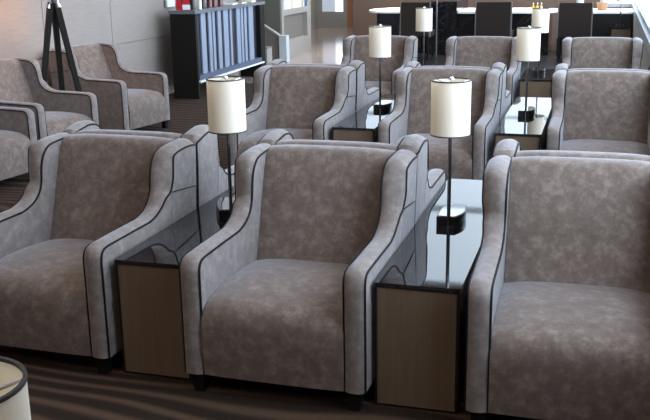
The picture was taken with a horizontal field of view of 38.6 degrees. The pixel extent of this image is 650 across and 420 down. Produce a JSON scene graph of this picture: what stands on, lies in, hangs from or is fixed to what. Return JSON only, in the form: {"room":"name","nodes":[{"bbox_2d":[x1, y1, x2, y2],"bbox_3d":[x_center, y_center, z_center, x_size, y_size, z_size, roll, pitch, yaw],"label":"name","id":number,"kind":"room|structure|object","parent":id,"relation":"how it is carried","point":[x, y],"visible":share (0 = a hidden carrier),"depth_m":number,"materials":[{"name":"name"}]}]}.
{"room":"airport lounge","nodes":[
{"label":"airport lounge","id":0,"kind":"room"},
{"bbox_2d":[35,0,238,93],"bbox_3d":[-3.785,-3.170,6.165,0.120,6.400,16.600,4,16,16],"label":"wall","id":1,"kind":"structure","parent":0,"point":[164,64],"depth_m":12.09,"materials":[{"name":"paint"}]},
{"bbox_2d":[0,0,43,58],"bbox_3d":[-3.068,-2.313,8.567,0.022,1.935,1.398,4,16,16],"label":"trim","id":2,"kind":"structure","parent":1,"relation":"attached to","point":[21,21],"depth_m":9.03,"materials":[{"name":"fabric"}]},
{"bbox_2d":[37,59,47,82],"bbox_3d":[-3.053,-1.248,8.857,0.016,0.257,1.398,4,16,16],"label":"trim","id":3,"kind":"structure","parent":1,"relation":"attached to","point":[38,60],"depth_m":9.40,"materials":[{"name":"fabric"}]},
{"bbox_2d":[47,61,50,82],"bbox_3d":[-2.659,-1.603,10.142,0.016,0.257,1.358,4,16,16],"label":"trim","id":4,"kind":"structure","parent":1,"relation":"attached to","point":[48,72],"depth_m":9.54,"materials":[{"name":"fabric"}]},
{"bbox_2d":[41,0,112,50],"bbox_3d":[-2.674,-2.668,9.852,0.022,1.935,1.358,4,16,16],"label":"trim","id":5,"kind":"structure","parent":1,"relation":"attached to","point":[86,21],"depth_m":10.13,"materials":[{"name":"paint"}]},
{"bbox_2d":[109,0,165,44],"bbox_3d":[-2.282,-3.021,11.127,0.022,1.935,1.378,4,16,16],"label":"trim","id":6,"kind":"structure","parent":1,"relation":"attached to","point":[131,20],"depth_m":11.23,"materials":[{"name":"paint"}]},
{"bbox_2d":[116,36,166,64],"bbox_3d":[-2.267,-1.955,11.417,0.016,0.257,1.378,4,16,16],"label":"trim","id":7,"kind":"structure","parent":1,"relation":"attached to","point":[152,48],"depth_m":11.44,"materials":[{"name":"paint"}]},
{"bbox_2d":[165,0,174,6],"bbox_3d":[-2.014,-2.858,11.993,0.030,0.450,0.220,4,16,16],"label":"card holder","id":8,"kind":"object","parent":1,"relation":"attached to","point":[168,3],"visible":1,"depth_m":12.00,"materials":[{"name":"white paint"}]},
{"bbox_2d":[0,28,561,419],"bbox_3d":[-1.532,-1.167,11.057,10.320,0.100,25.900,4,16,16],"label":"floor","id":9,"kind":"structure","parent":0,"point":[61,386],"depth_m":3.78,"materials":[{"name":"carpet"}]},
{"bbox_2d":[0,106,37,180],"bbox_3d":[-2.871,-0.622,7.283,0.915,0.867,0.793,6,17,24],"label":"armchair","id":10,"kind":"object","parent":9,"relation":"on","point":[18,130],"visible":0.87,"depth_m":7.34,"materials":[{"name":"grey fabric"}]},
{"bbox_2d":[0,57,98,139],"bbox_3d":[-2.585,-0.858,8.134,0.915,0.867,0.793,6,17,25],"label":"armchair","id":11,"kind":"object","parent":9,"relation":"on","point":[22,84],"visible":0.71,"depth_m":8.26,"materials":[{"name":"grey fabric"}]},
{"bbox_2d":[41,0,81,91],"bbox_3d":[-2.560,-1.484,8.701,0.514,1.783,0.550,-15,20,-41],"label":"lamp","id":12,"kind":"object","parent":9,"relation":"on","point":[54,16],"visible":0.65,"depth_m":8.67,"materials":[{"name":"black"}]},
{"bbox_2d":[0,132,196,374],"bbox_3d":[-1.133,0.152,4.323,0.793,0.867,0.915,4,16,18],"label":"armchair","id":13,"kind":"object","parent":9,"relation":"on","point":[88,199],"visible":0.91,"depth_m":4.29,"materials":[{"name":"grey fabric"}]},
{"bbox_2d":[49,43,169,129],"bbox_3d":[-2.195,-1.246,9.542,0.915,0.867,0.793,7,17,26],"label":"armchair","id":14,"kind":"object","parent":9,"relation":"on","point":[127,99],"visible":0.86,"depth_m":9.40,"materials":[{"name":"grey fabric"}]},
{"bbox_2d":[61,120,233,207],"bbox_3d":[-0.866,-0.095,5.176,0.793,0.888,0.915,4,16,16],"label":"armchair","id":15,"kind":"object","parent":9,"relation":"on","point":[212,179],"visible":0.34,"depth_m":4.70,"materials":[{"name":"grey fabric"}]},
{"bbox_2d":[114,186,234,379],"bbox_3d":[-0.464,0.238,4.646,0.318,0.511,1.740,4,16,16],"label":"side table","id":16,"kind":"object","parent":9,"relation":"on","point":[147,274],"visible":0.32,"depth_m":3.87,"materials":[{"name":"beige laminate"}]},
{"bbox_2d":[206,75,246,219],"bbox_3d":[-0.467,-0.308,4.380,0.176,0.681,0.361,-4,15,-11],"label":"table lamp","id":17,"kind":"object","parent":16,"relation":"on","point":[225,94],"visible":0.96,"depth_m":4.18,"materials":[{"name":"white fabric"}]},
{"bbox_2d":[168,1,265,98],"bbox_3d":[-1.404,-2.259,12.783,0.375,1.100,2.500,4,16,16],"label":"bookshelf","id":18,"kind":"object","parent":9,"relation":"on","point":[208,42],"visible":0.97,"depth_m":12.19,"materials":[{"name":"black wood"}]},
{"bbox_2d":[176,0,182,9],"bbox_3d":[-1.814,-2.613,11.556,0.074,0.240,0.074,4,16,16],"label":"gift box","id":19,"kind":"object","parent":18,"relation":"on","point":[178,2],"visible":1,"depth_m":11.54,"materials":[{"name":"red cardboard"}]},
{"bbox_2d":[182,0,190,9],"bbox_3d":[-1.726,-2.604,11.553,0.089,0.220,0.084,0,15,5],"label":"gift box","id":20,"kind":"object","parent":18,"relation":"on","point":[185,3],"visible":1,"depth_m":11.53,"materials":[{"name":"red"}]},
{"bbox_2d":[190,0,194,9],"bbox_3d":[-1.649,-2.619,11.547,0.060,0.250,0.059,4,16,16],"label":"bottle","id":21,"kind":"object","parent":18,"relation":"on","point":[192,2],"visible":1,"depth_m":11.54,"materials":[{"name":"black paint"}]},
{"bbox_2d":[197,0,201,8],"bbox_3d":[-1.577,-2.642,11.648,0.052,0.240,0.051,4,16,16],"label":"bottle","id":22,"kind":"object","parent":18,"relation":"on","point":[199,2],"visible":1,"depth_m":11.65,"materials":[{"name":"beige"}]},
{"bbox_2d":[202,0,205,8],"bbox_3d":[-1.555,-2.685,11.803,0.068,0.240,0.067,4,16,16],"label":"bottle","id":23,"kind":"object","parent":18,"relation":"on","point":[203,1],"visible":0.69,"depth_m":11.80,"materials":[{"name":"black glass"}]},
{"bbox_2d":[206,0,211,7],"bbox_3d":[-1.499,-2.745,11.985,0.074,0.260,0.073,4,16,16],"label":"bottle","id":24,"kind":"object","parent":18,"relation":"on","point":[208,2],"visible":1,"depth_m":11.98,"materials":[{"name":"red glass"}]},
{"bbox_2d":[212,0,216,6],"bbox_3d":[-1.457,-2.792,12.154,0.074,0.260,0.073,4,16,16],"label":"bottle","id":25,"kind":"object","parent":18,"relation":"on","point":[214,2],"visible":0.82,"depth_m":12.15,"materials":[{"name":"red glass"}]},
{"bbox_2d":[217,0,222,5],"bbox_3d":[-1.397,-2.837,12.318,0.074,0.260,0.073,4,16,16],"label":"bottle","id":26,"kind":"object","parent":18,"relation":"on","point":[219,2],"visible":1,"depth_m":12.31,"materials":[{"name":"red glass"}]},
{"bbox_2d":[223,2,237,4],"bbox_3d":[-1.325,-2.823,12.701,0.197,0.023,0.250,2,15,11],"label":"magazine","id":27,"kind":"object","parent":18,"relation":"on","point":[233,3],"visible":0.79,"depth_m":12.59,"materials":[{"name":"beige paper"}]},
{"bbox_2d":[228,1,246,3],"bbox_3d":[-1.225,-2.912,13.024,0.197,0.023,0.250,2,15,11],"label":"magazine","id":28,"kind":"object","parent":18,"relation":"on","point":[239,2],"visible":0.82,"depth_m":12.96,"materials":[{"name":"beige paper"}]},
{"bbox_2d":[265,46,271,64],"bbox_3d":[-1.059,-2.592,15.550,0.290,0.285,0.250,4,16,16],"label":"storage box","id":29,"kind":"object","parent":9,"relation":"on","point":[268,49],"visible":0.32,"depth_m":15.47,"materials":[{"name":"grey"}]},
{"bbox_2d":[265,28,279,60],"bbox_3d":[-1.172,-3.038,15.927,0.880,0.950,0.060,4,16,16],"label":"trim","id":30,"kind":"structure","parent":9,"relation":"on","point":[271,39],"depth_m":15.86,"materials":[{"name":"grey"}]},
{"bbox_2d":[265,24,280,36],"bbox_3d":[-1.176,-3.247,15.870,0.880,0.585,0.100,4,16,16],"label":"trim","id":31,"kind":"structure","parent":30,"relation":"attached to","point":[266,26],"depth_m":15.80,"materials":[{"name":"grey"}]},
{"bbox_2d":[279,35,289,61],"bbox_3d":[-0.695,-2.761,15.851,0.130,0.440,0.150,4,16,16],"label":"trim","id":32,"kind":"structure","parent":9,"relation":"on","point":[284,55],"depth_m":15.79,"materials":[{"name":"grey paint"}]},
{"bbox_2d":[262,0,310,56],"bbox_3d":[-0.683,-3.964,16.732,0.340,2.300,1.700,4,16,16],"label":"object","id":33,"kind":"object","parent":9,"relation":"on","point":[295,23],"visible":0.63,"depth_m":16.77,"materials":[{"name":"grey"}]},
{"bbox_2d":[230,65,355,165],"bbox_3d":[-0.244,-0.641,7.191,0.793,0.867,0.915,4,16,16],"label":"armchair","id":34,"kind":"object","parent":9,"relation":"on","point":[304,101],"visible":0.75,"depth_m":7.34,"materials":[{"name":"grey fabric"}]},
{"bbox_2d":[179,143,417,411],"bbox_3d":[-0.082,0.232,3.963,0.793,0.867,0.915,4,16,17],"label":"armchair","id":35,"kind":"object","parent":9,"relation":"on","point":[283,293],"visible":0.98,"depth_m":3.81,"materials":[{"name":"grey fabric"}]},
{"bbox_2d":[268,59,378,111],"bbox_3d":[0.018,-0.888,8.045,0.793,0.888,0.915,4,16,16],"label":"armchair","id":36,"kind":"object","parent":9,"relation":"on","point":[364,96],"visible":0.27,"depth_m":7.61,"materials":[{"name":"grey fabric"}]},
{"bbox_2d":[256,129,445,223],"bbox_3d":[0.178,-0.016,4.822,0.793,0.888,0.915,4,16,16],"label":"armchair","id":37,"kind":"object","parent":9,"relation":"on","point":[429,183],"visible":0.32,"depth_m":4.37,"materials":[{"name":"grey fabric"}]},
{"bbox_2d":[332,94,394,141],"bbox_3d":[0.452,-0.568,7.561,0.318,0.511,1.740,4,16,16],"label":"side table","id":38,"kind":"object","parent":9,"relation":"on","point":[362,125],"visible":0.31,"depth_m":6.82,"materials":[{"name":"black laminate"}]},
{"bbox_2d":[369,24,391,109],"bbox_3d":[0.462,-1.151,7.432,0.176,0.681,0.361,4,16,16],"label":"table lamp","id":39,"kind":"object","parent":38,"relation":"on","point":[379,35],"visible":1,"depth_m":7.24,"materials":[{"name":"white fabric"}]},
{"bbox_2d":[341,35,417,95],"bbox_3d":[0.522,-1.397,9.932,0.793,0.867,0.915,4,16,16],"label":"armchair","id":40,"kind":"object","parent":9,"relation":"on","point":[404,49],"visible":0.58,"depth_m":10.08,"materials":[{"name":"grey fabric"}]},
{"bbox_2d":[369,7,425,52],"bbox_3d":[1.463,-3.393,17.459,1.240,0.750,1.330,4,16,16],"label":"table","id":41,"kind":"object","parent":9,"relation":"on","point":[385,16],"visible":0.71,"depth_m":16.94,"materials":[{"name":"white stone"}]},
{"bbox_2d":[399,2,434,59],"bbox_3d":[1.595,-3.097,15.960,0.520,0.959,0.557,4,16,16],"label":"dining chair","id":42,"kind":"object","parent":9,"relation":"on","point":[407,9],"visible":0.71,"depth_m":15.70,"materials":[{"name":"black leather"}]},
{"bbox_2d":[374,179,482,412],"bbox_3d":[0.594,0.305,4.331,0.328,0.511,1.750,4,16,16],"label":"side table","id":43,"kind":"object","parent":9,"relation":"on","point":[421,291],"visible":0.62,"depth_m":3.56,"materials":[{"name":"beige laminate"}]},
{"bbox_2d":[430,76,471,226],"bbox_3d":[0.579,-0.277,4.202,0.176,0.681,0.361,3,16,15],"label":"table lamp","id":44,"kind":"object","parent":43,"relation":"on","point":[450,96],"visible":1,"depth_m":4.01,"materials":[{"name":"white fabric"}]},
{"bbox_2d":[435,0,437,57],"bbox_3d":[1.912,-3.117,15.899,0.023,1.020,0.024,4,16,16],"label":"metal post","id":45,"kind":"object","parent":9,"relation":"on","point":[436,0],"visible":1,"depth_m":15.88,"materials":[{"name":"grey metal"}]},
{"bbox_2d":[377,67,502,180],"bbox_3d":[0.860,-0.572,6.871,0.793,0.867,0.915,4,16,16],"label":"armchair","id":46,"kind":"object","parent":9,"relation":"on","point":[410,114],"visible":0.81,"depth_m":6.86,"materials":[{"name":"grey fabric"}]},
{"bbox_2d":[429,0,467,54],"bbox_3d":[2.281,-3.404,17.113,0.500,0.925,1.400,4,16,16],"label":"marble block","id":47,"kind":"object","parent":9,"relation":"on","point":[447,14],"visible":0.55,"depth_m":16.45,"materials":[{"name":"black stone"}]},
{"bbox_2d":[404,61,511,124],"bbox_3d":[1.123,-0.819,7.725,0.793,0.888,0.915,4,16,16],"label":"armchair","id":48,"kind":"object","parent":9,"relation":"on","point":[506,96],"visible":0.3,"depth_m":7.30,"materials":[{"name":"grey fabric"}]},
{"bbox_2d":[444,36,520,105],"bbox_3d":[1.602,-1.330,9.619,0.793,0.867,0.915,4,16,16],"label":"armchair","id":49,"kind":"object","parent":9,"relation":"on","point":[480,51],"visible":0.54,"depth_m":9.78,"materials":[{"name":"grey fabric"}]},
{"bbox_2d":[474,2,513,36],"bbox_3d":[2.851,-3.019,15.596,0.600,0.959,0.557,4,16,16],"label":"dining chair","id":50,"kind":"object","parent":9,"relation":"on","point":[491,18],"visible":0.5,"depth_m":15.30,"materials":[{"name":"black leather"}]},
{"bbox_2d":[458,8,557,54],"bbox_3d":[3.340,-3.247,16.804,1.700,0.750,1.250,4,16,16],"label":"table","id":51,"kind":"object","parent":9,"relation":"on","point":[521,17],"visible":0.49,"depth_m":16.32,"materials":[{"name":"black stone"}]},
{"bbox_2d":[494,97,550,150],"bbox_3d":[1.571,-0.499,7.236,0.318,0.511,1.740,4,16,16],"label":"side table","id":52,"kind":"object","parent":9,"relation":"on","point":[530,131],"visible":0.37,"depth_m":6.71,"materials":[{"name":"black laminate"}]},
{"bbox_2d":[516,25,540,116],"bbox_3d":[1.538,-1.057,7.019,0.176,0.681,0.361,4,16,16],"label":"table lamp","id":53,"kind":"object","parent":52,"relation":"on","point":[528,38],"visible":1,"depth_m":6.83,"materials":[{"name":"white fabric"}]},
{"bbox_2d":[519,69,553,97],"bbox_3d":[2.204,-1.152,9.605,0.322,0.511,0.920,4,16,16],"label":"side table","id":54,"kind":"object","parent":9,"relation":"on","point":[539,86],"visible":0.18,"depth_m":9.15,"materials":[{"name":"beige laminate"}]},
{"bbox_2d":[531,7,549,74],"bbox_3d":[2.199,-1.737,9.485,0.176,0.681,0.361,4,16,16],"label":"table lamp","id":55,"kind":"object","parent":54,"relation":"on","point":[540,16],"visible":0.81,"depth_m":9.28,"materials":[{"name":"white fabric"}]},
{"bbox_2d":[464,155,649,419],"bbox_3d":[0.984,0.306,3.627,0.793,0.867,0.915,3,16,15],"label":"armchair","id":56,"kind":"object","parent":9,"relation":"on","point":[558,300],"visible":1,"depth_m":3.55,"materials":[{"name":"grey fabric"}]},
{"bbox_2d":[492,139,649,161],"bbox_3d":[1.242,0.055,4.495,0.793,0.888,0.915,3,16,16],"label":"armchair","id":57,"kind":"object","parent":9,"relation":"on","point":[511,148],"visible":0.17,"depth_m":4.03,"materials":[{"name":"grey fabric"}]},
{"bbox_2d":[556,2,593,61],"bbox_3d":[4.102,-2.934,15.235,0.550,0.944,0.557,4,16,16],"label":"dining chair","id":58,"kind":"object","parent":9,"relation":"on","point":[574,20],"visible":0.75,"depth_m":14.95,"materials":[{"name":"black leather"}]},
{"bbox_2d":[556,8,633,55],"bbox_3d":[4.727,-3.125,16.271,1.230,0.750,1.010,4,16,16],"label":"table","id":59,"kind":"object","parent":9,"relation":"on","point":[602,23],"depth_m":15.73,"materials":[{"name":"black stone"}]},
{"bbox_2d":[597,2,607,10],"bbox_3d":[4.779,-3.510,15.992,0.196,0.137,0.196,4,16,16],"label":"bread basket","id":60,"kind":"object","parent":59,"relation":"on","point":[601,6],"visible":1,"depth_m":15.93,"materials":[{"name":"brown wicker"}]},
{"bbox_2d":[546,70,649,154],"bbox_3d":[1.975,-0.503,6.548,0.793,0.867,0.915,4,16,16],"label":"armchair","id":61,"kind":"object","parent":9,"relation":"on","point":[592,110],"visible":0.75,"depth_m":6.71,"materials":[{"name":"grey fabric"}]},
{"bbox_2d":[561,37,642,68],"bbox_3d":[2.748,-1.259,9.287,0.793,0.867,0.915,4,16,16],"label":"armchair","id":62,"kind":"object","parent":9,"relation":"on","point":[577,52],"visible":0.43,"depth_m":9.46,"materials":[{"name":"grey fabric"}]},
{"bbox_2d":[554,63,649,72],"bbox_3d":[2.238,-0.750,7.402,0.793,0.888,0.915,4,16,16],"label":"armchair","id":63,"kind":"object","parent":9,"relation":"on","point":[563,66],"visible":0.16,"depth_m":6.95,"materials":[{"name":"grey fabric"}]},
{"bbox_2d":[610,26,631,37],"bbox_3d":[4.916,-2.784,15.458,0.322,0.511,0.420,4,16,16],"label":"side table","id":64,"kind":"object","parent":9,"relation":"on","point":[625,31],"visible":0.38,"depth_m":15.22,"materials":[{"name":"beige laminate"}]},
{"bbox_2d":[616,0,626,27],"bbox_3d":[4.891,-3.366,15.328,0.176,0.681,0.361,4,16,16],"label":"table lamp","id":65,"kind":"object","parent":64,"relation":"on","point":[619,25],"visible":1,"depth_m":15.28,"materials":[{"name":"black paint"}]},
{"bbox_3d":[1.101,-1.220,9.925,0.322,0.511,0.920,4,16,16],"label":"side table","id":66,"kind":"object","parent":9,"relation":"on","visible":0},
{"bbox_2d":[416,6,432,65],"bbox_3d":[1.071,-1.828,9.892,0.176,0.681,0.361,4,16,16],"label":"table lamp","id":67,"kind":"object","parent":66,"relation":"on","point":[423,14],"visible":0.94,"depth_m":9.69,"materials":[{"name":"white fabric"}]},
{"bbox_3d":[-0.459,1.073,1.566,0.318,0.511,1.740,4,16,16],"label":"side table","id":68,"kind":"object","parent":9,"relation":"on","visible":0},
{"bbox_2d":[0,356,30,419],"bbox_3d":[-0.441,0.511,1.358,0.176,0.681,0.361,4,16,16],"label":"table lamp","id":69,"kind":"object","parent":68,"relation":"on","point":[14,396],"visible":1,"depth_m":1.20,"materials":[{"name":"beige fabric"}]},
{"bbox_2d":[239,0,352,27],"bbox_3d":[-0.511,-5.858,23.324,4.900,2.500,0.150,4,16,16],"label":"wall","id":70,"kind":"structure","parent":0,"point":[311,1],"depth_m":23.41,"materials":[{"name":"grey"}]},
{"bbox_2d":[314,0,351,27],"bbox_3d":[0.198,-5.702,23.090,0.990,2.300,0.120,4,16,16],"label":"door","id":71,"kind":"structure","parent":70,"relation":"in","point":[325,16],"depth_m":23.32,"materials":[{"name":"grey"}]},
{"bbox_2d":[353,0,630,44],"bbox_3d":[0.916,-6.530,18.264,10.370,6.400,0.150,4,16,16],"label":"wall","id":72,"kind":"structure","parent":0,"point":[362,18],"depth_m":18.69,"materials":[{"name":"brown"}]},
{"bbox_2d":[600,0,631,6],"bbox_3d":[5.516,-6.473,16.873,0.670,5.430,0.100,4,16,16],"label":"window","id":73,"kind":"structure","parent":72,"relation":"in","point":[609,4],"depth_m":17.54,"materials":[{"name":"grey glass"}]},
{"bbox_2d":[631,13,649,69],"bbox_3d":[2.794,-0.711,7.583,0.160,0.700,21.700,4,16,16],"label":"wall","id":74,"kind":"structure","parent":0,"point":[645,63],"depth_m":11.12,"materials":[{"name":"grey paint"}]},
{"bbox_2d":[631,3,649,53],"bbox_3d":[2.773,-1.079,7.434,0.160,0.090,21.600,4,16,16],"label":"trim","id":75,"kind":"structure","parent":74,"relation":"attached to","point":[644,32],"depth_m":11.91,"materials":[{"name":"grey"}]},
{"bbox_3d":[2.714,-5.536,6.275,0.160,2.100,21.700,4,16,16],"label":"wall","id":76,"kind":"structure","parent":0,"visible":0},
{"bbox_2d":[634,0,649,34],"bbox_3d":[3.464,-3.454,9.271,0.100,3.510,16.600,4,16,16],"label":"window","id":77,"kind":"structure","parent":76,"relation":"in","point":[643,6],"depth_m":12.39,"materials":[{"name":"grey"}]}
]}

